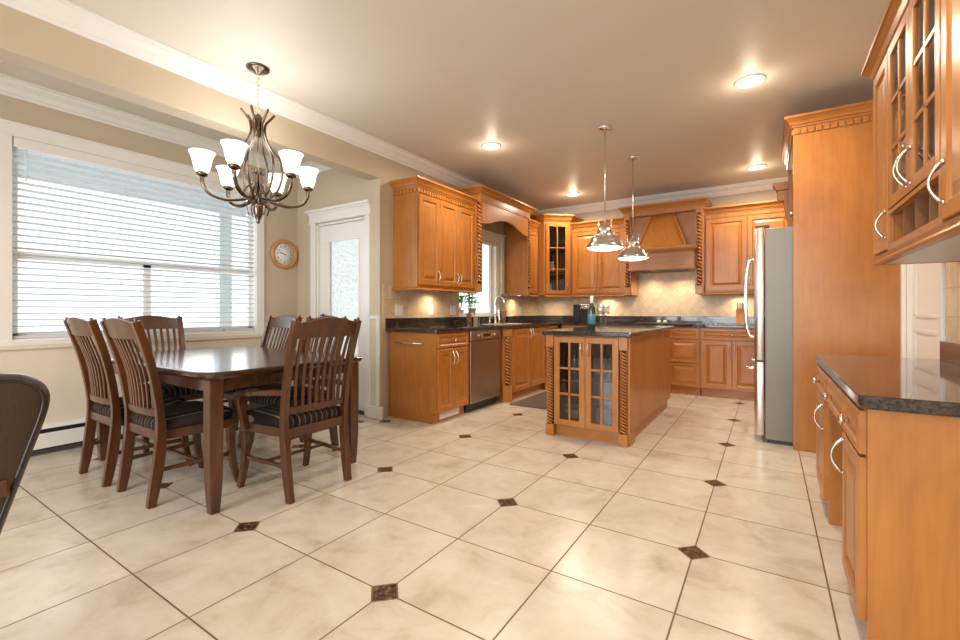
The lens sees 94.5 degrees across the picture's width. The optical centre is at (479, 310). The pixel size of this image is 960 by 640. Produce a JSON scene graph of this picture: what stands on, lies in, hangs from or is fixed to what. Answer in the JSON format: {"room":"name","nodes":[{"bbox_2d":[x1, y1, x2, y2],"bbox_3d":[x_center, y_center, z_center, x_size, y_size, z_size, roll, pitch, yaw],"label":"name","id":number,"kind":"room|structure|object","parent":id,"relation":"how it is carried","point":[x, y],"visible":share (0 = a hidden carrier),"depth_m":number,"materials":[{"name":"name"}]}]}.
{"room":"eat-in kitchen","nodes":[
{"label":"eat-in kitchen","id":0,"kind":"room"},
{"bbox_2d":[0,94,297,332],"bbox_3d":[-3.959,-0.300,2.580,0.150,2.760,6.820,0,0,33],"label":"wall","id":1,"kind":"structure","parent":0,"point":[280,285],"depth_m":4.20,"materials":[{"name":"beige paint"}]},
{"bbox_2d":[0,118,265,345],"bbox_3d":[-2.976,-0.562,4.065,0.182,1.645,2.028,0,0,33],"label":"window","id":2,"kind":"structure","parent":1,"relation":"in","point":[9,129],"depth_m":3.56,"materials":[{"name":"white paint"}]},
{"bbox_2d":[13,136,254,338],"bbox_3d":[-2.938,-0.537,4.035,0.082,1.483,1.834,0,0,33],"label":"window blind","id":3,"kind":"object","parent":2,"relation":"attached to","point":[27,146],"visible":0.83,"depth_m":3.78,"materials":[{"name":"white paint"}]},
{"bbox_2d":[0,333,287,350],"bbox_3d":[-3.916,0.268,2.480,0.030,0.035,6.300,0,0,33],"label":"trim","id":4,"kind":"structure","parent":1,"relation":"attached to","point":[40,346],"depth_m":3.97,"materials":[{"name":"beige paint"}]},
{"bbox_2d":[0,336,297,423],"bbox_3d":[-3.893,0.680,2.537,0.006,0.800,6.420,0,0,33],"label":"wall","id":5,"kind":"structure","parent":1,"relation":"attached to","point":[59,369],"depth_m":3.48,"materials":[{"name":"beige paint"}]},
{"bbox_2d":[0,73,332,177],"bbox_3d":[-3.384,-1.622,2.207,1.220,0.114,6.420,0,0,33],"label":"trim","id":6,"kind":"structure","parent":1,"relation":"attached to","point":[10,86],"depth_m":3.72,"materials":[{"name":"white paint"}]},
{"bbox_2d":[270,239,297,268],"bbox_3d":[-2.232,-0.647,5.075,0.030,0.340,0.340,0,0,33],"label":"wall clock","id":7,"kind":"object","parent":1,"relation":"attached to","point":[283,253],"visible":1,"depth_m":5.07,"materials":[{"name":"brown wood"}]},
{"bbox_2d":[298,169,368,386],"bbox_3d":[-1.596,-0.300,4.963,1.220,2.760,0.150,0,0,33],"label":"wall","id":8,"kind":"structure","parent":0,"point":[332,187],"depth_m":5.04,"materials":[{"name":"beige paint"}]},
{"bbox_2d":[305,199,370,415],"bbox_3d":[-1.515,-0.029,4.877,1.030,2.218,0.205,0,0,33],"label":"door","id":9,"kind":"structure","parent":8,"relation":"in","point":[350,234],"depth_m":4.85,"materials":[{"name":"white paint"}]},
{"bbox_2d":[367,315,380,406],"bbox_3d":[-1.074,0.502,4.490,0.170,0.915,0.035,0,0,33],"label":"trim","id":10,"kind":"structure","parent":8,"relation":"attached to","point":[377,317],"depth_m":4.46,"materials":[{"name":"white paint"}]},
{"bbox_2d":[366,405,382,419],"bbox_3d":[-1.063,1.020,4.480,0.200,0.120,0.040,0,0,33],"label":"baseboard","id":11,"kind":"structure","parent":8,"relation":"attached to","point":[375,412],"depth_m":4.45,"materials":[{"name":"white paint"}]},
{"bbox_2d":[369,178,380,406],"bbox_3d":[-1.067,-0.130,4.518,0.152,2.420,0.020,0,0,33],"label":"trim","id":12,"kind":"structure","parent":8,"relation":"attached to","point":[375,184],"depth_m":4.50,"materials":[{"name":"beige paint"}]},
{"bbox_2d":[0,389,866,639],"bbox_3d":[-0.615,1.130,2.544,5.800,0.100,10.400,0,0,33],"label":"floor","id":13,"kind":"structure","parent":0,"point":[483,523],"depth_m":2.06,"materials":[{"name":"beige tile"}]},
{"bbox_2d":[0,372,49,533],"bbox_3d":[-1.357,0.605,0.937,0.560,0.955,0.585,0,0,38],"label":"leather armchair","id":14,"kind":"object","parent":13,"relation":"on","point":[24,399],"visible":1,"depth_m":0.96,"materials":[{"name":"brown leather"}]},
{"bbox_2d":[63,317,193,486],"bbox_3d":[-2.369,0.561,3.000,0.492,1.046,0.590,0,0,33],"label":"dining chair","id":15,"kind":"object","parent":13,"relation":"on","point":[109,411],"visible":0.85,"depth_m":2.81,"materials":[{"name":"brown wood"}]},
{"bbox_2d":[92,393,186,416],"bbox_3d":[-2.336,0.632,3.051,0.482,0.081,0.435,0,0,33],"label":"seat cushion","id":16,"kind":"object","parent":15,"relation":"on","point":[99,408],"depth_m":2.88,"materials":[{"name":"fabric"}]},
{"bbox_2d":[31,399,248,455],"bbox_3d":[-3.241,0.970,3.473,0.070,0.220,3.540,0,0,33],"label":"baseboard heater","id":17,"kind":"object","parent":13,"relation":"on","point":[65,434],"visible":0.12,"depth_m":3.43,"materials":[{"name":"white paint"}]},
{"bbox_2d":[41,399,224,428],"bbox_3d":[-3.238,0.876,3.471,0.054,0.028,3.500,0,0,33],"label":"hood","id":18,"kind":"object","parent":17,"relation":"attached to","point":[64,424],"depth_m":3.46,"materials":[{"name":"white paint"}]},
{"bbox_2d":[117,315,202,452],"bbox_3d":[-2.610,0.561,3.671,0.590,1.046,0.492,0,0,33],"label":"dining chair","id":19,"kind":"object","parent":13,"relation":"on","point":[153,322],"visible":0.27,"depth_m":3.80,"materials":[{"name":"brown wood"}]},
{"bbox_2d":[140,383,202,395],"bbox_3d":[-2.558,0.632,3.638,0.435,0.081,0.482,0,0,33],"label":"seat cushion","id":20,"kind":"object","parent":19,"relation":"on","point":[169,389],"depth_m":3.53,"materials":[{"name":"fabric"}]},
{"bbox_2d":[100,318,238,508],"bbox_3d":[-1.876,0.561,2.704,0.492,1.046,0.590,0,0,33],"label":"dining chair","id":21,"kind":"object","parent":13,"relation":"on","point":[161,422],"visible":0.98,"depth_m":2.56,"materials":[{"name":"brown wood"}]},
{"bbox_2d":[131,400,233,429],"bbox_3d":[-1.842,0.632,2.755,0.482,0.081,0.435,0,0,33],"label":"seat cushion","id":22,"kind":"object","parent":21,"relation":"on","point":[188,415],"depth_m":2.60,"materials":[{"name":"fabric"}]},
{"bbox_2d":[96,346,361,514],"bbox_3d":[-1.822,0.700,3.190,1.740,0.760,1.110,0,0,33],"label":"dining table","id":23,"kind":"object","parent":13,"relation":"on","point":[212,371],"visible":0.71,"depth_m":2.59,"materials":[{"name":"brown wood"}]},
{"bbox_2d":[224,315,301,447],"bbox_3d":[-1.939,0.561,3.865,0.492,1.046,0.590,0,0,33],"label":"dining chair","id":24,"kind":"object","parent":13,"relation":"on","point":[284,321],"visible":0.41,"depth_m":4.04,"materials":[{"name":"brown wood"}]},
{"bbox_2d":[224,382,281,393],"bbox_3d":[-1.972,0.632,3.813,0.482,0.081,0.435,0,0,33],"label":"seat cushion","id":25,"kind":"object","parent":24,"relation":"on","point":[274,385],"depth_m":3.65,"materials":[{"name":"fabric"}]},
{"bbox_2d":[233,317,361,503],"bbox_3d":[-1.112,0.561,2.765,0.590,1.046,0.602,0,0,33],"label":"armchair","id":26,"kind":"object","parent":13,"relation":"on","point":[287,419],"visible":1,"depth_m":2.64,"materials":[{"name":"brown wood"}]},
{"bbox_2d":[247,399,341,427],"bbox_3d":[-1.163,0.632,2.799,0.435,0.081,0.482,0,0,33],"label":"seat cushion","id":27,"kind":"object","parent":26,"relation":"on","point":[270,416],"depth_m":2.65,"materials":[{"name":"fabric"}]},
{"bbox_2d":[247,316,347,462],"bbox_3d":[-1.392,0.561,3.403,0.492,1.046,0.590,0,0,33],"label":"dining chair","id":28,"kind":"object","parent":13,"relation":"on","point":[255,401],"visible":0.24,"depth_m":3.39,"materials":[{"name":"brown wood"}]},
{"bbox_2d":[249,386,325,405],"bbox_3d":[-1.426,0.632,3.352,0.482,0.081,0.435,0,0,33],"label":"seat cushion","id":29,"kind":"object","parent":28,"relation":"on","point":[254,400],"depth_m":3.21,"materials":[{"name":"fabric"}]},
{"bbox_2d":[390,331,468,423],"bbox_3d":[-0.512,0.645,4.562,0.656,0.870,0.583,0,0,33],"label":"base cabinet","id":30,"kind":"object","parent":13,"relation":"on","point":[429,372],"visible":1,"depth_m":4.37,"materials":[{"name":"brown wood"}]},
{"bbox_2d":[439,407,458,419],"bbox_3d":[-0.304,1.028,4.465,0.010,0.065,0.320,0,0,33],"label":"vent","id":31,"kind":"object","parent":30,"relation":"attached to","point":[448,414],"depth_m":4.46,"materials":[{"name":"plastic"}]},
{"bbox_2d":[464,329,500,412],"bbox_3d":[-0.175,0.647,5.078,0.619,0.865,0.620,0,0,33],"label":"dishwasher","id":32,"kind":"object","parent":13,"relation":"on","point":[484,345],"visible":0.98,"depth_m":4.89,"materials":[{"name":"grey metal"}]},
{"bbox_2d":[496,326,546,402],"bbox_3d":[0.366,0.645,5.841,0.736,0.870,1.124,0,0,33],"label":"base cabinet","id":33,"kind":"object","parent":13,"relation":"on","point":[523,351],"visible":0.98,"depth_m":5.48,"materials":[{"name":"brown wood"}]},
{"bbox_2d":[509,391,546,409],"bbox_3d":[0.803,1.073,5.391,0.480,0.011,0.980,0,0,33],"label":"floor mat","id":34,"kind":"object","parent":13,"relation":"on","point":[539,400],"visible":0.51,"depth_m":5.18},
{"bbox_2d":[546,325,557,372],"bbox_3d":[0.781,0.645,6.555,0.656,0.870,0.550,0,0,33],"label":"base cabinet","id":35,"kind":"object","parent":13,"relation":"on","point":[553,326],"visible":0.02,"depth_m":6.39,"materials":[{"name":"brown wood"}]},
{"bbox_2d":[561,325,586,328],"bbox_3d":[1.724,0.645,6.646,0.860,0.870,0.642,0,0,33],"label":"base cabinet","id":36,"kind":"object","parent":13,"relation":"on","point":[562,326],"visible":0.03,"depth_m":6.56,"materials":[{"name":"brown wood"}]},
{"bbox_2d":[546,330,670,447],"bbox_3d":[1.370,0.645,4.454,0.713,0.870,1.876,0,0,33],"label":"kitchen island","id":37,"kind":"object","parent":13,"relation":"on","point":[642,392],"visible":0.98,"depth_m":3.80,"materials":[{"name":"brown wood"}]},
{"bbox_2d":[571,345,578,377],"bbox_3d":[0.854,0.449,3.999,0.074,0.292,0.074,0,0,33],"label":"bottle","id":38,"kind":"object","parent":37,"relation":"on","point":[574,357],"visible":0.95,"depth_m":3.97,"materials":[{"name":"green glass"}]},
{"bbox_2d":[562,404,592,418],"bbox_3d":[0.876,0.909,3.997,0.270,0.090,0.270,0,0,33],"label":"mixing bowl","id":39,"kind":"object","parent":37,"relation":"on","point":[574,407],"visible":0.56,"depth_m":3.95,"materials":[{"name":"ceramic"}]},
{"bbox_2d":[560,373,619,385],"bbox_3d":[1.021,0.603,3.927,0.660,0.015,0.440,0,0,33],"label":"shelf","id":40,"kind":"object","parent":37,"relation":"attached to","point":[563,376],"depth_m":3.86,"materials":[{"name":"brown wood"}]},
{"bbox_2d":[592,354,593,377],"bbox_3d":[0.974,0.449,3.945,0.074,0.292,0.074,0,0,33],"label":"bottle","id":41,"kind":"object","parent":37,"relation":"on","point":[592,354],"visible":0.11,"depth_m":3.92,"materials":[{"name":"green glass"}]},
{"bbox_2d":[603,346,609,379],"bbox_3d":[1.089,0.449,3.847,0.074,0.292,0.074,0,0,33],"label":"bottle","id":42,"kind":"object","parent":37,"relation":"on","point":[606,360],"visible":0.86,"depth_m":3.82,"materials":[{"name":"green glass"}]},
{"bbox_2d":[542,325,673,337],"bbox_3d":[1.380,0.189,4.475,0.765,0.040,1.910,0,0,33],"label":"island countertop","id":43,"kind":"structure","parent":37,"relation":"on","point":[626,331],"depth_m":3.85,"materials":[{"name":"brown stone"}]},
{"bbox_2d":[588,296,595,327],"bbox_3d":[1.098,0.011,4.366,0.076,0.316,0.076,0,0,33],"label":"wine bottle","id":44,"kind":"object","parent":43,"relation":"on","point":[591,309],"visible":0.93,"depth_m":4.34,"materials":[{"name":"green glass"}]},
{"bbox_2d":[596,405,619,424],"bbox_3d":[1.128,0.894,3.834,0.240,0.120,0.240,0,0,33],"label":"stock pot","id":45,"kind":"object","parent":37,"relation":"on","point":[607,409],"visible":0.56,"depth_m":3.75,"materials":[{"name":"grey metal"}]},
{"bbox_2d":[671,327,700,394],"bbox_3d":[2.791,0.645,5.976,0.379,0.870,0.605,0,0,33],"label":"base cabinet","id":46,"kind":"object","parent":13,"relation":"on","point":[685,341],"visible":0.68,"depth_m":5.72,"materials":[{"name":"brown wood"}]},
{"bbox_2d":[700,328,753,399],"bbox_3d":[3.235,0.645,5.667,0.700,0.870,0.642,0,0,33],"label":"base cabinet","id":47,"kind":"object","parent":13,"relation":"on","point":[724,352],"visible":0.88,"depth_m":5.47,"materials":[{"name":"brown wood"}]},
{"bbox_2d":[744,225,792,445],"bbox_3d":[2.836,0.188,3.852,0.914,1.785,0.910,0,0,33],"label":"refrigerator","id":48,"kind":"object","parent":13,"relation":"on","point":[773,255],"visible":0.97,"depth_m":3.61,"materials":[{"name":"silver metal"}]},
{"bbox_2d":[773,100,899,452],"bbox_3d":[2.949,-0.210,3.779,0.755,2.579,1.230,0,0,33],"label":"enclosure","id":49,"kind":"object","parent":13,"relation":"on","point":[844,303],"visible":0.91,"depth_m":3.32,"materials":[{"name":"brown wood"}]},
{"bbox_2d":[813,364,959,639],"bbox_3d":[1.809,0.691,1.879,0.590,0.778,1.498,0,0,33],"label":"base cabinet","id":50,"kind":"object","parent":13,"relation":"on","point":[890,480],"visible":0.9,"depth_m":1.34,"materials":[{"name":"brown wood"}]},
{"bbox_2d":[815,341,959,417],"bbox_3d":[1.818,0.230,1.861,0.555,0.140,1.560,0,0,33],"label":"countertop","id":51,"kind":"structure","parent":50,"relation":"on","point":[892,384],"depth_m":1.67,"materials":[{"name":"brown stone"}]},
{"bbox_3d":[3.864,0.645,5.258,0.780,0.870,0.641,0,0,33],"label":"base cabinet","id":52,"kind":"object","parent":13,"relation":"on","visible":0},
{"bbox_2d":[385,315,753,332],"bbox_3d":[1.713,0.142,4.914,4.070,0.135,3.570,0,0,33],"label":"countertop","id":53,"kind":"structure","parent":52,"relation":"on","point":[432,324],"depth_m":5.83,"materials":[{"name":"brown stone"}]},
{"bbox_2d":[452,320,459,324],"bbox_3d":[-0.294,0.141,5.436,0.064,0.057,0.074,0,0,33],"label":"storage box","id":54,"kind":"object","parent":53,"relation":"on","point":[454,322],"visible":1,"depth_m":5.41,"materials":[{"name":"black plastic"}]},
{"bbox_2d":[458,292,479,323],"bbox_3d":[-0.110,-0.083,5.519,0.339,0.503,0.333,0,0,33],"label":"potted plant","id":55,"kind":"object","parent":53,"relation":"on","point":[469,318],"visible":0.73,"depth_m":5.47,"materials":[{"name":"green plant"}]},
{"bbox_2d":[493,296,504,322],"bbox_3d":[0.241,-0.022,6.118,0.153,0.382,0.207,0,0,-20],"label":"kitchen faucet","id":56,"kind":"object","parent":53,"relation":"on","point":[497,297],"visible":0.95,"depth_m":6.12,"materials":[{"name":"silver metal"}]},
{"bbox_2d":[499,293,507,322],"bbox_3d":[0.322,-0.045,6.359,0.176,0.428,0.198,0,0,-16],"label":"potted plant","id":57,"kind":"object","parent":53,"relation":"on","point":[502,311],"visible":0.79,"depth_m":6.31,"materials":[{"name":"green plant"}]},
{"bbox_2d":[480,323,530,324],"bbox_3d":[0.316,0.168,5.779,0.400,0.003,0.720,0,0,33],"label":"sink","id":58,"kind":"object","parent":53,"relation":"in","point":[492,323],"visible":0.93,"depth_m":5.92,"materials":[{"name":"silver metal"}]},
{"bbox_2d":[573,304,588,321],"bbox_3d":[1.571,0.028,6.806,0.248,0.282,0.150,0,0,33],"label":"utensil caddy","id":59,"kind":"object","parent":53,"relation":"on","point":[580,314],"visible":0.94,"depth_m":6.76,"materials":[{"name":"black plastic"}]},
{"bbox_2d":[636,322,694,323],"bbox_3d":[2.530,0.166,6.106,0.740,0.007,0.480,0,0,33],"label":"cooktop","id":60,"kind":"object","parent":53,"relation":"in","point":[636,322],"visible":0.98,"depth_m":5.94,"materials":[{"name":"black glass"}]},
{"bbox_2d":[736,302,743,323],"bbox_3d":[3.340,0.030,5.700,0.090,0.278,0.197,0,0,33],"label":"knife block","id":61,"kind":"object","parent":53,"relation":"on","point":[739,312],"visible":0.97,"depth_m":5.66,"materials":[{"name":"brown wood"}]},
{"bbox_2d":[381,156,504,416],"bbox_3d":[-0.075,-0.300,6.050,0.150,2.760,3.630,0,0,33],"label":"wall","id":62,"kind":"structure","parent":0,"point":[391,170],"depth_m":4.57,"materials":[{"name":"beige paint"}]},
{"bbox_2d":[0,4,380,179],"bbox_3d":[-2.809,-1.510,1.834,0.150,0.340,6.420,0,0,33],"label":"beam","id":63,"kind":"structure","parent":62,"relation":"attached to","point":[27,41],"depth_m":2.83,"materials":[{"name":"beige paint"}]},
{"bbox_2d":[0,0,787,214],"bbox_3d":[-0.047,-1.622,2.206,4.080,0.114,10.050,0,0,33],"label":"trim","id":64,"kind":"structure","parent":62,"relation":"attached to","point":[64,14],"depth_m":3.29,"materials":[{"name":"white paint"}]},
{"bbox_2d":[395,304,402,315],"bbox_3d":[-0.853,-0.010,4.689,0.009,0.116,0.116,0,0,33],"label":"wall outlet","id":65,"kind":"object","parent":62,"relation":"attached to","point":[398,308],"visible":1,"depth_m":4.68,"materials":[{"name":"plastic"}]},
{"bbox_2d":[383,285,458,327],"bbox_3d":[-0.626,-0.048,5.055,0.008,0.435,1.320,0,0,33],"label":"backsplash","id":66,"kind":"structure","parent":62,"relation":"attached to","point":[415,303],"depth_m":4.96,"materials":[{"name":"tile"}]},
{"bbox_2d":[429,305,432,314],"bbox_3d":[-0.565,-0.010,5.134,0.009,0.116,0.070,0,0,33],"label":"wall outlet","id":67,"kind":"object","parent":62,"relation":"attached to","point":[430,306],"visible":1,"depth_m":5.13,"materials":[{"name":"plastic"}]},
{"bbox_2d":[389,175,477,292],"bbox_3d":[-0.479,-0.774,4.930,0.390,1.128,1.090,0,0,33],"label":"upper cabinet","id":68,"kind":"object","parent":62,"relation":"attached to","point":[434,222],"visible":1,"depth_m":4.62,"materials":[{"name":"brown wood"}]},
{"bbox_2d":[450,305,455,314],"bbox_3d":[-0.331,-0.010,5.495,0.009,0.116,0.116,0,0,33],"label":"wall outlet","id":69,"kind":"object","parent":62,"relation":"attached to","point":[452,308],"visible":1,"depth_m":5.48,"materials":[{"name":"plastic"}]},
{"bbox_2d":[459,229,505,316],"bbox_3d":[-0.035,-0.516,6.069,0.195,1.187,1.225,0,0,33],"label":"window","id":70,"kind":"structure","parent":62,"relation":"in","point":[487,235],"depth_m":6.44,"materials":[{"name":"white paint"}]},
{"bbox_2d":[459,295,464,313],"bbox_3d":[-0.253,-0.074,5.740,0.192,0.272,0.160,0,0,-32],"label":"potted plant","id":71,"kind":"object","parent":70,"relation":"on","point":[460,299],"visible":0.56,"depth_m":5.72,"materials":[{"name":"green plant"}]},
{"bbox_2d":[465,299,480,315],"bbox_3d":[-0.097,-0.054,5.963,0.199,0.232,0.217,0,0,33],"label":"potted plant","id":72,"kind":"object","parent":70,"relation":"on","point":[473,310],"visible":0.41,"depth_m":5.93,"materials":[{"name":"green plant"}]},
{"bbox_2d":[453,184,535,295],"bbox_3d":[0.214,-0.852,5.916,0.471,1.254,1.452,0,0,33],"label":"window surround","id":73,"kind":"object","parent":62,"relation":"attached to","point":[491,206],"visible":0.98,"depth_m":6.06,"materials":[{"name":"brown wood"}]},
{"bbox_2d":[504,296,537,315],"bbox_3d":[0.639,-0.048,7.005,0.008,0.435,1.250,0,0,33],"label":"backsplash","id":74,"kind":"structure","parent":62,"relation":"attached to","point":[529,305],"depth_m":7.03,"materials":[{"name":"tile"}]},
{"bbox_2d":[524,219,540,296],"bbox_3d":[0.647,-0.774,6.667,0.390,1.128,0.400,0,0,33],"label":"upper cabinet","id":75,"kind":"object","parent":62,"relation":"attached to","point":[534,224],"visible":0.29,"depth_m":6.64,"materials":[{"name":"brown wood"}]},
{"bbox_2d":[0,0,888,209],"bbox_3d":[-0.615,-1.730,2.544,5.800,0.100,10.400,0,0,33],"label":"ceiling","id":76,"kind":"structure","parent":0,"point":[436,81],"depth_m":3.13,"materials":[{"name":"paint"}]},
{"bbox_2d":[188,62,318,223],"bbox_3d":[-1.535,-1.152,3.070,0.804,1.054,0.744,0,0,33],"label":"chandelier","id":77,"kind":"object","parent":76,"relation":"hanging from","point":[234,150],"visible":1,"depth_m":3.03,"materials":[{"name":"grey metal"}]},
{"bbox_2d":[482,142,500,149],"bbox_3d":[0.115,-1.673,4.514,0.200,0.014,0.200,0,0,33],"label":"recessed light","id":78,"kind":"object","parent":76,"relation":"in","point":[489,145],"visible":1,"depth_m":4.50,"materials":[{"name":"white paint"}]},
{"bbox_2d":[566,192,579,195],"bbox_3d":[1.332,-1.673,6.371,0.200,0.014,0.200,0,0,33],"label":"recessed light","id":79,"kind":"object","parent":76,"relation":"in","point":[570,193],"visible":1,"depth_m":6.35,"materials":[{"name":"white paint"}]},
{"bbox_2d":[586,124,623,250],"bbox_3d":[1.141,-1.115,4.054,0.340,1.129,0.340,0,0,33],"label":"pendant light","id":80,"kind":"object","parent":76,"relation":"hanging from","point":[605,239],"visible":1,"depth_m":4.00,"materials":[{"name":"silver metal"}]},
{"bbox_2d":[587,246,622,250],"bbox_3d":[1.141,-0.567,4.054,0.320,0.034,0.320,0,0,33],"label":"diffuser","id":81,"kind":"object","parent":80,"relation":"attached to","point":[593,248],"depth_m":3.98,"materials":[{"name":"white glass"}]},
{"bbox_2d":[617,155,649,260],"bbox_3d":[1.668,-1.115,4.842,0.340,1.129,0.340,0,0,33],"label":"pendant light","id":82,"kind":"object","parent":76,"relation":"hanging from","point":[632,251],"visible":1,"depth_m":4.78,"materials":[{"name":"silver metal"}]},
{"bbox_2d":[618,257,647,260],"bbox_3d":[1.668,-0.567,4.842,0.320,0.034,0.320,0,0,33],"label":"diffuser","id":83,"kind":"object","parent":82,"relation":"attached to","point":[619,258],"depth_m":4.77,"materials":[{"name":"white glass"}]},
{"bbox_2d":[734,74,765,87],"bbox_3d":[1.970,-1.673,3.240,0.200,0.014,0.200,0,0,33],"label":"recessed light","id":84,"kind":"object","parent":76,"relation":"in","point":[751,80],"visible":1,"depth_m":3.22,"materials":[{"name":"white paint"}]},
{"bbox_2d":[747,164,766,169],"bbox_3d":[3.227,-1.673,5.178,0.200,0.014,0.200,0,0,33],"label":"recessed light","id":85,"kind":"object","parent":76,"relation":"in","point":[758,166],"visible":1,"depth_m":5.15,"materials":[{"name":"white paint"}]},
{"bbox_2d":[557,189,776,328],"bbox_3d":[2.728,-0.300,6.485,4.380,2.760,0.150,0,0,33],"label":"wall","id":86,"kind":"structure","parent":0,"point":[766,195],"depth_m":6.00,"materials":[{"name":"beige paint"}]},
{"bbox_2d":[522,214,583,296],"bbox_3d":[1.113,-0.833,6.979,0.812,1.247,0.755,0,0,33],"label":"upper cabinet","id":87,"kind":"object","parent":86,"relation":"attached to","point":[554,232],"visible":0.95,"depth_m":6.74,"materials":[{"name":"brown wood"}]},
{"bbox_2d":[549,262,553,270],"bbox_3d":[1.109,-0.691,6.909,0.100,0.150,0.098,0,0,33],"label":"pitcher","id":88,"kind":"object","parent":87,"relation":"on","point":[551,265],"visible":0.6,"depth_m":6.87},
{"bbox_2d":[549,248,564,252],"bbox_3d":[1.095,-0.968,7.026,0.690,0.015,0.620,0,0,33],"label":"shelf","id":89,"kind":"object","parent":87,"relation":"attached to","point":[551,250],"depth_m":7.05,"materials":[{"name":"brown wood"}]},
{"bbox_2d":[549,271,564,274],"bbox_3d":[1.095,-0.608,7.026,0.690,0.015,0.620,0,0,33],"label":"shelf","id":90,"kind":"object","parent":87,"relation":"attached to","point":[550,272],"depth_m":6.92,"materials":[{"name":"brown wood"}]},
{"bbox_2d":[571,217,625,296],"bbox_3d":[1.835,-0.779,6.735,0.810,1.138,0.378,0,0,33],"label":"upper cabinet","id":91,"kind":"object","parent":86,"relation":"attached to","point":[594,273],"visible":0.84,"depth_m":6.64,"materials":[{"name":"brown wood"}]},
{"bbox_2d":[538,271,753,316],"bbox_3d":[2.689,-0.205,6.416,4.072,0.750,0.008,0,0,33],"label":"backsplash","id":92,"kind":"structure","parent":86,"relation":"attached to","point":[669,293],"depth_m":6.45,"materials":[{"name":"tile"}]},
{"bbox_2d":[618,196,712,295],"bbox_3d":[2.541,-0.844,6.140,1.146,1.238,0.608,0,0,33],"label":"range hood","id":93,"kind":"object","parent":86,"relation":"attached to","point":[672,233],"visible":0.86,"depth_m":5.95,"materials":[{"name":"brown wood"}]},
{"bbox_2d":[704,200,787,294],"bbox_3d":[3.434,-0.779,5.698,0.960,1.138,0.378,0,0,33],"label":"upper cabinet","id":94,"kind":"object","parent":86,"relation":"attached to","point":[729,229],"visible":0.71,"depth_m":5.66,"materials":[{"name":"brown wood"}]},
{"bbox_2d":[906,264,906,357],"bbox_3d":[1.727,-0.300,1.055,0.150,2.760,10.050,0,0,33],"label":"wall","id":95,"kind":"structure","parent":0,"point":[906,264],"depth_m":3.06,"materials":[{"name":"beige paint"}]},
{"bbox_2d":[861,0,959,265],"bbox_3d":[1.706,-0.775,1.516,0.366,1.066,1.960,0,0,33],"label":"upper cabinet","id":96,"kind":"object","parent":95,"relation":"attached to","point":[912,61],"visible":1,"depth_m":1.75,"materials":[{"name":"brown wood"}]},
{"bbox_2d":[903,38,934,152],"bbox_3d":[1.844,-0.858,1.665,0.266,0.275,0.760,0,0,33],"label":"glass pane","id":97,"kind":"object","parent":96,"relation":"attached to","point":[932,47],"depth_m":1.89,"materials":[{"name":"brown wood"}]},
{"bbox_2d":[900,263,944,358],"bbox_3d":[2.778,-0.005,2.697,0.174,2.170,0.880,0,0,33],"label":"door","id":98,"kind":"structure","parent":95,"relation":"in","point":[925,282],"depth_m":2.81,"materials":[{"name":"white paint"}]},
{"bbox_2d":[945,262,959,343],"bbox_3d":[1.819,-0.005,1.341,0.008,0.530,2.430,0,0,33],"label":"backsplash","id":99,"kind":"structure","parent":95,"relation":"attached to","point":[952,269],"depth_m":2.27,"materials":[{"name":"tile"}]},
{"label":"outside","id":100,"kind":"structure","parent":0,"visible":0},
{"bbox_3d":[-5.706,1.280,9.065,12.560,0.100,19.000,0,0,33],"label":"ground","id":101,"kind":"structure","parent":100,"visible":0},
{"bbox_2d":[213,213,231,326],"bbox_3d":[-3.544,-0.195,6.113,0.240,2.850,0.240,0,0,33],"label":"porch post","id":102,"kind":"object","parent":101,"relation":"on","point":[217,214],"visible":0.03,"depth_m":6.05,"materials":[{"name":"paint"}]},
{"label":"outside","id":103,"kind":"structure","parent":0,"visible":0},
{"bbox_2d":[18,152,245,219],"bbox_3d":[-3.512,-1.540,5.079,1.780,0.400,7.700,0,0,33],"label":"porch roof","id":104,"kind":"structure","parent":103,"point":[19,153],"depth_m":5.06,"materials":[{"name":"paint"}]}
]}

